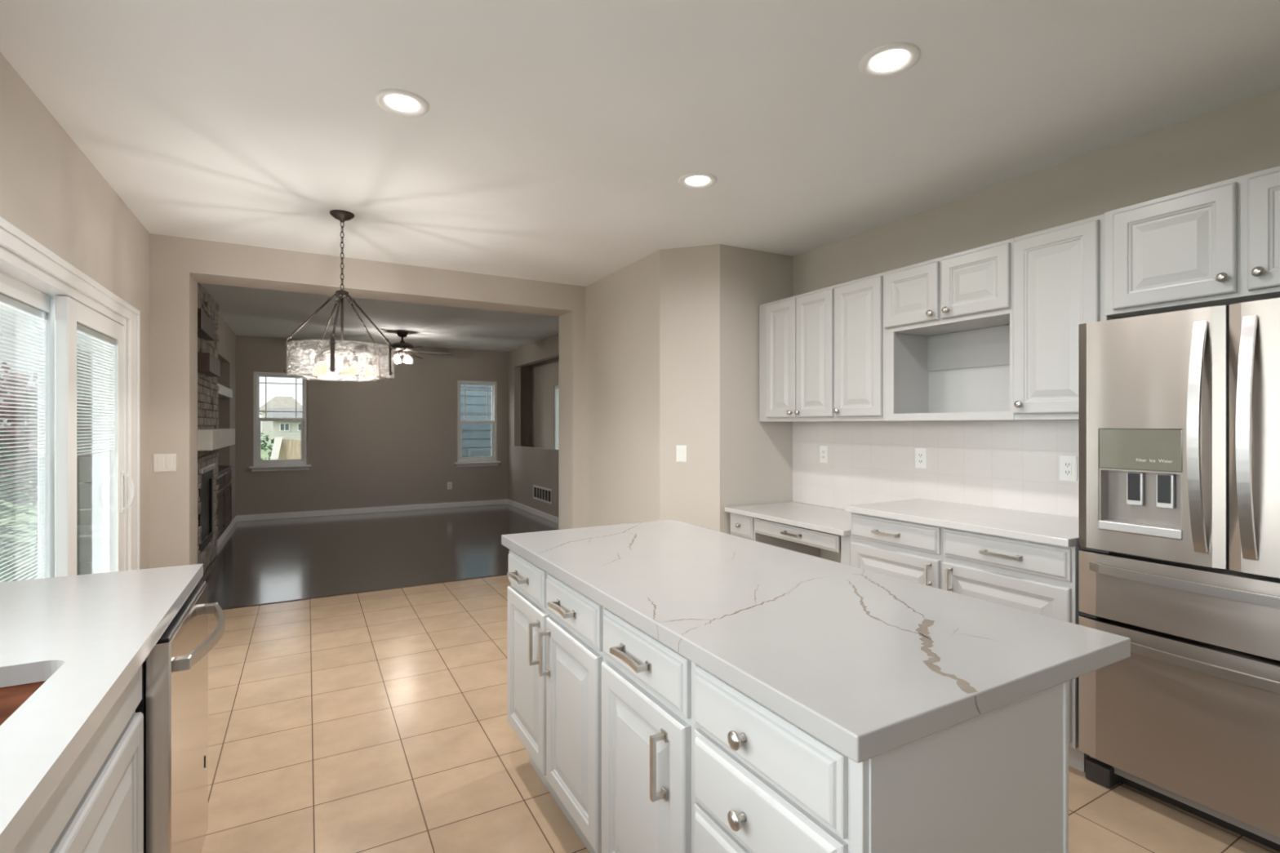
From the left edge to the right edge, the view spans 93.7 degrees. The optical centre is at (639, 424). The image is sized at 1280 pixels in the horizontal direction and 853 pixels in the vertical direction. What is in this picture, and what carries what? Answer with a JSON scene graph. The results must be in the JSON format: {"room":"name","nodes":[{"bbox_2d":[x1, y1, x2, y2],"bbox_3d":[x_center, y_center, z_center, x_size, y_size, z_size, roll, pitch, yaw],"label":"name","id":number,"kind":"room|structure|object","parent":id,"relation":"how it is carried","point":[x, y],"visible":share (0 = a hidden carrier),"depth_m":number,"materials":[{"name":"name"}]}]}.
{"room":"kitchen","nodes":[
{"label":"kitchen","id":0,"kind":"room"},
{"bbox_2d":[0,52,235,568],"bbox_3d":[-2.798,0.050,2.736,0.500,2.600,12.600,0,0,-29],"label":"wall","id":1,"kind":"structure","parent":0,"point":[51,191],"depth_m":2.73,"materials":[{"name":"paint"}]},
{"bbox_2d":[0,293,45,582],"bbox_3d":[-2.376,0.330,2.233,0.016,1.625,0.814,0,0,-29],"label":"blind","id":2,"kind":"object","parent":1,"relation":"attached to","point":[15,301],"depth_m":2.46,"materials":[{"name":"white plastic"}]},
{"bbox_2d":[0,216,140,582],"bbox_3d":[-2.536,0.335,2.630,0.195,2.030,2.120,0,0,-29],"label":"door","id":3,"kind":"structure","parent":1,"relation":"in","point":[36,282],"depth_m":2.63,"materials":[{"name":"white plastic"}]},
{"bbox_2d":[76,323,115,455],"bbox_3d":[-2.707,-0.160,2.976,0.016,0.605,0.674,0,0,-29],"label":"blind","id":4,"kind":"object","parent":3,"relation":"attached to","point":[88,329],"depth_m":3.03,"materials":[{"name":"white plastic"}]},
{"bbox_2d":[215,465,231,540],"bbox_3d":[-5.076,0.906,6.927,0.462,0.764,1.592,0,0,-29],"label":"base cabinet","id":5,"kind":"object","parent":1,"relation":"in","point":[224,510],"visible":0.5,"depth_m":7.06,"materials":[{"name":"brown wood"}]},
{"bbox_2d":[217,382,232,398],"bbox_3d":[-5.073,-0.395,6.929,0.470,0.110,1.590,0,0,-29],"label":"wall shelf","id":6,"kind":"object","parent":1,"relation":"attached to","point":[224,392],"visible":0.24,"depth_m":7.07,"materials":[{"name":"white wood"}]},
{"bbox_2d":[217,515,236,548],"bbox_3d":[-5.050,1.308,7.324,0.014,0.085,2.389,0,0,-29],"label":"baseboard","id":7,"kind":"structure","parent":1,"relation":"attached to","point":[232,524],"depth_m":7.28,"materials":[{"name":"white paint"}]},
{"bbox_2d":[0,437,271,579],"bbox_3d":[-24.252,2.600,43.724,180.000,0.200,180.000,0,0,-29],"label":"ground","id":8,"kind":"structure","parent":0,"point":[264,454],"depth_m":14.82,"materials":[{"name":"green plant"}]},
{"bbox_2d":[0,559,27,582],"bbox_3d":[-7.994,2.000,7.025,1.258,1.016,1.600,0,0,3],"label":"bush","id":9,"kind":"object","parent":8,"relation":"on","point":[1,562],"visible":0.27,"depth_m":7.51,"materials":[{"name":"green plant"}]},
{"bbox_2d":[0,421,37,578],"bbox_3d":[-10.254,0.436,8.737,2.820,4.471,2.900,0,0,38],"label":"spruce tree","id":10,"kind":"object","parent":8,"relation":"on","point":[11,510],"visible":0.68,"depth_m":9.24,"materials":[{"name":"green plant"}]},
{"bbox_2d":[0,349,92,558],"bbox_3d":[-11.002,0.495,11.340,2.782,4.020,2.952,0,0,-29],"label":"tree","id":11,"kind":"object","parent":8,"relation":"on","point":[34,473],"visible":0.12,"depth_m":10.70,"materials":[{"name":"green plant"}]},
{"bbox_2d":[76,345,92,575],"bbox_3d":[-6.014,0.800,6.967,0.920,3.400,0.080,0,0,-29],"label":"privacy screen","id":12,"kind":"object","parent":8,"relation":"on","point":[84,464],"visible":0.02,"depth_m":6.79,"materials":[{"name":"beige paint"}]},
{"bbox_2d":[260,430,275,460],"bbox_3d":[-8.590,1.255,13.119,1.348,2.497,1.276,0,0,-29],"label":"bush","id":13,"kind":"object","parent":8,"relation":"on","point":[263,446],"visible":0.02,"depth_m":13.11,"materials":[{"name":"green plant"}]},
{"bbox_2d":[270,437,282,459],"bbox_3d":[-7.392,1.375,11.864,0.110,2.250,0.689,0,0,18],"label":"board","id":14,"kind":"object","parent":8,"relation":"on","point":[277,441],"visible":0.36,"depth_m":12.07,"materials":[{"name":"white wood"}]},
{"bbox_2d":[259,395,302,448],"bbox_3d":[-40.088,0.075,67.532,4.800,6.550,8.000,0,0,-29],"label":"house","id":15,"kind":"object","parent":8,"relation":"on","point":[277,402],"visible":0.12,"depth_m":64.62,"materials":[{"name":"beige"}]},
{"bbox_2d":[263,407,302,441],"bbox_3d":[-21.756,1.575,43.965,9.400,5.550,9.000,0,0,-29],"label":"house","id":16,"kind":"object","parent":8,"relation":"on","point":[284,429],"visible":0.2,"depth_m":38.98,"materials":[{"name":"beige"}]},
{"bbox_2d":[277,439,301,459],"bbox_3d":[-6.375,1.395,12.756,2.265,2.210,0.115,0,0,-29],"label":"fence","id":17,"kind":"object","parent":8,"relation":"on","point":[290,449],"visible":0.08,"depth_m":12.26,"materials":[{"name":"brown wood"}]},
{"bbox_2d":[460,384,491,457],"bbox_3d":[-2.203,-2.575,17.475,9.900,10.150,8.300,0,0,-29],"label":"house","id":18,"kind":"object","parent":8,"relation":"on","point":[476,437],"visible":0.02,"depth_m":12.63,"materials":[{"name":"blue"}]},
{"bbox_2d":[149,233,585,568],"bbox_3d":[-1.580,0.050,5.013,3.900,2.600,0.340,0,0,-29],"label":"wall","id":19,"kind":"structure","parent":0,"point":[177,264],"depth_m":4.24,"materials":[{"name":"paint"}]},
{"bbox_2d":[153,453,176,471],"bbox_3d":[-3.130,0.250,3.953,0.118,0.118,0.008,0,0,-29],"label":"light switch","id":20,"kind":"object","parent":19,"relation":"attached to","point":[162,462],"visible":1,"depth_m":3.95,"materials":[{"name":"white plastic"}]},
{"bbox_2d":[222,573,506,609],"bbox_3d":[-1.975,1.373,4.989,2.765,0.054,0.026,0,0,-29],"label":"trim","id":21,"kind":"structure","parent":19,"relation":"attached to","point":[502,574],"depth_m":4.83,"materials":[{"name":"brown wood"}]},
{"bbox_2d":[235,335,529,515],"bbox_3d":[-3.831,0.050,9.453,4.570,2.600,0.150,0,0,-29],"label":"wall","id":22,"kind":"structure","parent":0,"point":[372,442],"depth_m":9.22,"materials":[{"name":"paint"}]},
{"bbox_2d":[248,371,311,471],"bbox_3d":[-5.178,-0.048,8.655,0.760,1.415,0.160,0,0,-29],"label":"window","id":23,"kind":"structure","parent":22,"relation":"in","point":[259,465],"depth_m":8.63,"materials":[{"name":"white plastic"}]},
{"bbox_2d":[259,377,302,417],"bbox_3d":[-5.203,-0.396,8.700,0.536,0.584,0.005,0,0,-29],"label":"grille","id":24,"kind":"object","parent":23,"relation":"attached to","point":[265,383],"depth_m":8.67,"materials":[{"name":"white plastic"}]},
{"bbox_2d":[236,498,507,521],"bbox_3d":[-3.940,1.308,9.299,3.842,0.085,0.014,0,0,-29],"label":"baseboard","id":25,"kind":"structure","parent":22,"relation":"attached to","point":[481,503],"depth_m":9.15,"materials":[{"name":"white paint"}]},
{"bbox_2d":[447,481,452,489],"bbox_3d":[-3.099,0.990,9.768,0.075,0.118,0.008,0,0,-29],"label":"wall outlet","id":26,"kind":"object","parent":22,"relation":"attached to","point":[449,484],"visible":1,"depth_m":9.77,"materials":[{"name":"white plastic"}]},
{"bbox_2d":[454,380,500,466],"bbox_3d":[-2.721,-0.022,10.018,0.750,1.425,0.160,0,0,-29],"label":"window","id":27,"kind":"structure","parent":22,"relation":"in","point":[472,461],"depth_m":10.03,"materials":[{"name":"white plastic"}]},
{"bbox_2d":[460,384,492,420],"bbox_3d":[-2.746,-0.374,10.063,0.526,0.589,0.005,0,0,-29],"label":"grille","id":28,"kind":"object","parent":27,"relation":"attached to","point":[464,389],"depth_m":10.11,"materials":[{"name":"white plastic"}]},
{"bbox_2d":[507,333,559,517],"bbox_3d":[-1.056,0.050,8.202,0.110,2.600,4.730,0,0,-29],"label":"wall","id":29,"kind":"structure","parent":0,"point":[527,466],"depth_m":9.33,"materials":[{"name":"paint"}]},
{"bbox_2d":[507,498,559,524],"bbox_3d":[-1.111,1.308,8.173,0.014,0.085,4.727,0,0,-29],"label":"baseboard","id":30,"kind":"structure","parent":29,"relation":"attached to","point":[553,518],"depth_m":8.99,"materials":[{"name":"white paint"}]},
{"bbox_2d":[533,484,551,504],"bbox_3d":[-1.426,1.010,8.746,0.010,0.210,0.780,0,0,-29],"label":"air vent","id":31,"kind":"object","parent":29,"relation":"in","point":[540,493],"visible":1,"depth_m":8.73,"materials":[{"name":"metal"}]},
{"bbox_2d":[529,356,559,448],"bbox_3d":[-1.260,0.050,9.107,0.410,2.600,2.950,0,0,-29],"label":"wall","id":32,"kind":"structure","parent":0,"point":[544,375],"depth_m":9.82,"materials":[{"name":"paint"}]},
{"bbox_2d":[554,384,559,449],"bbox_3d":[-0.974,0.090,8.837,0.070,1.420,1.400,0,0,-29],"label":"window","id":33,"kind":"structure","parent":32,"relation":"in","point":[556,387],"depth_m":9.42,"materials":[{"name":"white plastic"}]},
{"bbox_2d":[0,0,1279,351],"bbox_3d":[-0.740,-1.300,3.963,4.650,0.100,12.750,0,0,-29],"label":"ceiling","id":34,"kind":"structure","parent":0,"point":[554,142],"depth_m":2.37,"materials":[{"name":"paint"}]},
{"bbox_2d":[284,209,394,381],"bbox_3d":[-1.766,-0.763,3.544,0.581,0.972,0.577,0,0,-29],"label":"chandelier","id":35,"kind":"object","parent":34,"relation":"hanging from","point":[341,215],"visible":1,"depth_m":3.54,"materials":[{"name":"brown metal"}]},
{"bbox_2d":[374,88,428,117],"bbox_3d":[-0.924,-1.246,2.329,0.196,0.009,0.196,0,0,-29],"label":"recessed light","id":36,"kind":"object","parent":34,"relation":"in","point":[398,102],"visible":1,"depth_m":2.32,"materials":[{"name":"white paint"}]},
{"bbox_2d":[386,95,417,111],"bbox_3d":[-0.924,-1.247,2.329,0.116,0.004,0.116,0,0,-29],"label":"diffuser","id":37,"kind":"object","parent":36,"relation":"attached to","point":[393,103],"depth_m":2.33,"materials":[{"name":"white plastic"}]},
{"bbox_2d":[353,331,453,364],"bbox_3d":[-3.168,-1.040,8.068,1.261,0.420,1.254,0,0,-29],"label":"ceiling fan","id":38,"kind":"object","parent":34,"relation":"hanging from","point":[402,347],"visible":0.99,"depth_m":8.02,"materials":[{"name":"brown metal"}]},
{"bbox_2d":[678,172,716,189],"bbox_3d":[0.294,-1.246,3.068,0.196,0.009,0.196,0,0,-29],"label":"recessed light","id":39,"kind":"object","parent":34,"relation":"in","point":[696,180],"visible":1,"depth_m":3.06,"materials":[{"name":"white plastic"}]},
{"bbox_2d":[686,176,708,185],"bbox_3d":[0.294,-1.247,3.068,0.116,0.004,0.116,0,0,-29],"label":"diffuser","id":40,"kind":"object","parent":39,"relation":"attached to","point":[691,180],"depth_m":3.06,"materials":[{"name":"white plastic"}]},
{"bbox_2d":[858,42,920,78],"bbox_3d":[0.854,-1.246,2.058,0.196,0.009,0.196,0,0,-29],"label":"recessed light","id":41,"kind":"object","parent":34,"relation":"in","point":[890,60],"visible":1,"depth_m":2.05,"materials":[{"name":"white plastic"}]},
{"bbox_2d":[871,50,907,71],"bbox_3d":[0.854,-1.247,2.058,0.116,0.004,0.116,0,0,-29],"label":"diffuser","id":42,"kind":"object","parent":41,"relation":"attached to","point":[886,60],"depth_m":2.06,"materials":[{"name":"white plastic"}]},
{"bbox_2d":[585,244,793,534],"bbox_3d":[0.388,0.050,4.975,1.105,2.600,1.635,0,0,-29],"label":"wall","id":43,"kind":"structure","parent":0,"point":[672,335],"depth_m":4.28,"materials":[{"name":"paint"}]},
{"bbox_2d":[675,444,686,462],"bbox_3d":[0.292,0.203,4.228,0.075,0.118,0.008,0,0,18],"label":"light switch","id":44,"kind":"object","parent":43,"relation":"attached to","point":[681,451],"visible":1,"depth_m":4.22,"materials":[{"name":"white plastic"}]},
{"bbox_2d":[199,504,1279,852],"bbox_3d":[-0.784,1.400,3.939,4.550,0.100,12.750,0,0,-29],"label":"floor","id":45,"kind":"structure","parent":0,"point":[374,722],"depth_m":2.85,"materials":[{"name":"beige tile"}]},
{"bbox_2d":[12,664,143,852],"bbox_3d":[-1.059,0.911,0.665,0.588,0.877,1.190,0,0,-29],"label":"base cabinet","id":46,"kind":"object","parent":45,"relation":"on","point":[97,806],"visible":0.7,"depth_m":1.05,"materials":[{"name":"white paint"}]},
{"bbox_2d":[135,581,224,852],"bbox_3d":[-1.437,0.913,1.485,0.668,0.874,0.587,0,0,-29],"label":"dishwasher","id":47,"kind":"object","parent":45,"relation":"on","point":[173,705],"visible":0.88,"depth_m":1.45,"materials":[{"name":"silver metal"}]},
{"bbox_2d":[197,283,235,581],"bbox_3d":[-3.971,0.051,5.573,0.199,2.599,1.720,0,0,-29],"label":"fireplace","id":48,"kind":"object","parent":45,"relation":"on","point":[211,438],"visible":0.62,"depth_m":5.58,"materials":[{"name":"stone"}]},
{"bbox_2d":[197,308,214,341],"bbox_3d":[-3.682,-0.838,5.059,0.072,0.155,0.820,0,0,-29],"label":"wall shelf","id":49,"kind":"object","parent":48,"relation":"attached to","point":[206,326],"visible":0.76,"depth_m":4.99,"materials":[{"name":"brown wood"}]},
{"bbox_2d":[198,463,215,474],"bbox_3d":[-4.028,0.405,5.588,0.034,0.049,0.820,0,0,-29],"label":"hood","id":50,"kind":"object","parent":48,"relation":"attached to","point":[204,468],"depth_m":5.48,"materials":[{"name":"silver metal"}]},
{"bbox_2d":[197,352,220,377],"bbox_3d":[-3.816,-0.527,5.316,0.087,0.155,0.700,0,0,-29],"label":"wall shelf","id":51,"kind":"object","parent":48,"relation":"attached to","point":[208,365],"visible":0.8,"depth_m":5.06,"materials":[{"name":"brown wood"}]},
{"bbox_2d":[506,550,605,852],"bbox_3d":[-0.093,0.912,2.116,0.591,0.876,0.860,0,0,-29],"label":"base cabinet","id":52,"kind":"object","parent":45,"relation":"on","point":[556,655],"visible":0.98,"depth_m":1.87,"materials":[{"name":"white paint"}]},
{"bbox_2d":[501,519,1130,763],"bbox_3d":[0.227,0.454,1.801,0.800,0.039,1.760,0,0,-29],"label":"countertop","id":53,"kind":"structure","parent":52,"relation":"on","point":[868,664],"depth_m":1.26,"materials":[{"name":"white stone"}]},
{"bbox_2d":[601,608,695,852],"bbox_3d":[0.220,0.912,1.552,0.591,0.876,0.428,0,0,-29],"label":"base cabinet","id":54,"kind":"object","parent":45,"relation":"on","point":[648,726],"visible":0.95,"depth_m":1.40,"materials":[{"name":"white paint"}]},
{"bbox_2d":[730,512,850,565],"bbox_3d":[1.111,0.974,3.832,0.630,0.752,1.051,0,0,-29],"label":"base cabinet","id":55,"kind":"object","parent":45,"relation":"on","point":[801,540],"visible":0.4,"depth_m":3.75,"materials":[{"name":"white paint"}]},
{"bbox_2d":[724,502,850,536],"bbox_3d":[1.113,0.583,3.834,0.626,0.030,1.053,0,0,-29],"label":"countertop","id":56,"kind":"structure","parent":55,"relation":"on","point":[816,517],"depth_m":3.80,"materials":[{"name":"stone"}]},
{"bbox_2d":[694,663,1068,852],"bbox_3d":[0.439,0.912,1.176,0.600,0.876,0.440,0,0,-29],"label":"base cabinet","id":57,"kind":"object","parent":45,"relation":"on","point":[996,780],"visible":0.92,"depth_m":1.01,"materials":[{"name":"white paint"}]},
{"bbox_2d":[850,512,942,589],"bbox_3d":[1.497,0.907,3.136,0.630,0.885,0.536,0,0,-29],"label":"base cabinet","id":58,"kind":"object","parent":45,"relation":"on","point":[909,551],"visible":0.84,"depth_m":2.96,"materials":[{"name":"white paint"}]},
{"bbox_2d":[942,527,1089,772],"bbox_3d":[1.760,0.907,2.662,0.630,0.885,0.548,0,0,-29],"label":"base cabinet","id":59,"kind":"object","parent":45,"relation":"on","point":[1042,579],"visible":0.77,"depth_m":2.45,"materials":[{"name":"white paint"}]},
{"bbox_2d":[844,498,1078,546],"bbox_3d":[1.632,0.449,2.898,0.626,0.031,1.085,0,0,-29],"label":"countertop","id":60,"kind":"structure","parent":59,"relation":"on","point":[1050,529],"depth_m":2.77,"materials":[{"name":"stone"}]},
{"bbox_2d":[1078,297,1279,851],"bbox_3d":[2.086,0.484,2.027,0.656,1.732,0.852,0,0,-29],"label":"refrigerator","id":61,"kind":"object","parent":45,"relation":"on","point":[1179,411],"visible":1,"depth_m":1.99,"materials":[{"name":"silver metal"}]},
{"bbox_3d":[-0.312,0.912,-0.683,0.588,0.877,1.888,0,0,-29],"label":"base cabinet","id":62,"kind":"object","parent":45,"relation":"on","visible":0},
{"bbox_2d":[0,563,203,852],"bbox_3d":[-0.738,0.454,0.111,0.614,0.037,3.710,0,0,-29],"label":"countertop","id":63,"kind":"structure","parent":62,"relation":"on","point":[87,636],"depth_m":1.13,"materials":[{"name":"white stone"}]},
{"bbox_2d":[0,680,45,725],"bbox_3d":[-1.072,0.584,0.709,0.448,0.222,0.756,0,0,-29],"label":"sink","id":64,"kind":"object","parent":63,"relation":"in","point":[12,697],"visible":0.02,"depth_m":1.09,"materials":[{"name":"brown metal"}]},
{"bbox_2d":[793,88,1279,563],"bbox_3d":[2.632,0.050,1.914,0.150,2.600,5.894,0,0,-29],"label":"wall","id":65,"kind":"structure","parent":0,"point":[1242,138],"depth_m":2.83,"materials":[{"name":"paint"}]},
{"bbox_2d":[759,285,835,422],"bbox_3d":[1.145,-0.439,4.046,0.380,0.832,0.704,0,0,-29],"label":"upper cabinet","id":66,"kind":"object","parent":65,"relation":"attached to","point":[797,333],"visible":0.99,"depth_m":3.92,"materials":[{"name":"white paint"}]},
{"bbox_2d":[819,445,828,462],"bbox_3d":[1.278,0.205,4.174,0.008,0.118,0.075,0,0,-29],"label":"wall outlet","id":67,"kind":"object","parent":65,"relation":"attached to","point":[824,450],"visible":1,"depth_m":4.17,"materials":[{"name":"white plastic"}]},
{"bbox_2d":[821,449,825,459],"bbox_3d":[1.276,0.205,4.173,0.002,0.068,0.034,0,0,-29],"label":"receptacle","id":68,"kind":"object","parent":67,"relation":"attached to","point":[823,451],"depth_m":4.17,"materials":[{"name":"white plastic"}]},
{"bbox_2d":[833,271,884,421],"bbox_3d":[1.404,-0.439,3.580,0.380,0.832,0.359,0,0,-29],"label":"upper cabinet","id":69,"kind":"object","parent":65,"relation":"attached to","point":[860,330],"visible":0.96,"depth_m":3.48,"materials":[{"name":"white paint"}]},
{"bbox_2d":[915,448,927,468],"bbox_3d":[1.645,0.195,3.514,0.008,0.118,0.075,0,0,-29],"label":"wall outlet","id":70,"kind":"object","parent":65,"relation":"attached to","point":[921,454],"visible":1,"depth_m":3.51,"materials":[{"name":"white plastic"}]},
{"bbox_2d":[917,452,923,464],"bbox_3d":[1.642,0.195,3.512,0.002,0.068,0.034,0,0,-29],"label":"receptacle","id":71,"kind":"object","parent":70,"relation":"attached to","point":[920,455],"depth_m":3.51,"materials":[{"name":"white plastic"}]},
{"bbox_2d":[792,420,1078,517],"bbox_3d":[1.666,0.272,3.493,0.008,0.590,2.193,0,0,-29],"label":"backsplash","id":72,"kind":"structure","parent":65,"relation":"attached to","point":[1006,464],"depth_m":3.40,"materials":[{"name":"white tile"}]},
{"bbox_2d":[884,238,1028,421],"bbox_3d":[1.661,-0.439,3.117,0.380,0.832,0.699,0,0,-29],"label":"upper cabinet","id":73,"kind":"object","parent":65,"relation":"attached to","point":[948,319],"visible":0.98,"depth_m":3.17,"materials":[{"name":"white paint"}]},
{"bbox_2d":[1013,213,1119,420],"bbox_3d":[1.919,-0.439,2.651,0.380,0.832,0.364,0,0,-29],"label":"upper cabinet","id":74,"kind":"object","parent":65,"relation":"attached to","point":[1059,271],"visible":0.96,"depth_m":2.58,"materials":[{"name":"white paint"}]},
{"bbox_2d":[1059,455,1077,481],"bbox_3d":[2.022,0.205,2.834,0.008,0.118,0.075,0,0,-29],"label":"wall outlet","id":75,"kind":"object","parent":65,"relation":"attached to","point":[1068,464],"visible":1,"depth_m":2.83,"materials":[{"name":"white plastic"}]},
{"bbox_2d":[1063,461,1071,475],"bbox_3d":[2.019,0.205,2.833,0.002,0.068,0.034,0,0,-29],"label":"receptacle","id":76,"kind":"object","parent":75,"relation":"attached to","point":[1067,464],"depth_m":2.83,"materials":[{"name":"white plastic"}]},
{"bbox_2d":[1104,165,1279,318],"bbox_3d":[2.219,-0.647,2.091,0.400,0.415,0.904,0,0,-29],"label":"upper cabinet","id":77,"kind":"object","parent":65,"relation":"attached to","point":[1215,244],"visible":1,"depth_m":2.15,"materials":[{"name":"white paint"}]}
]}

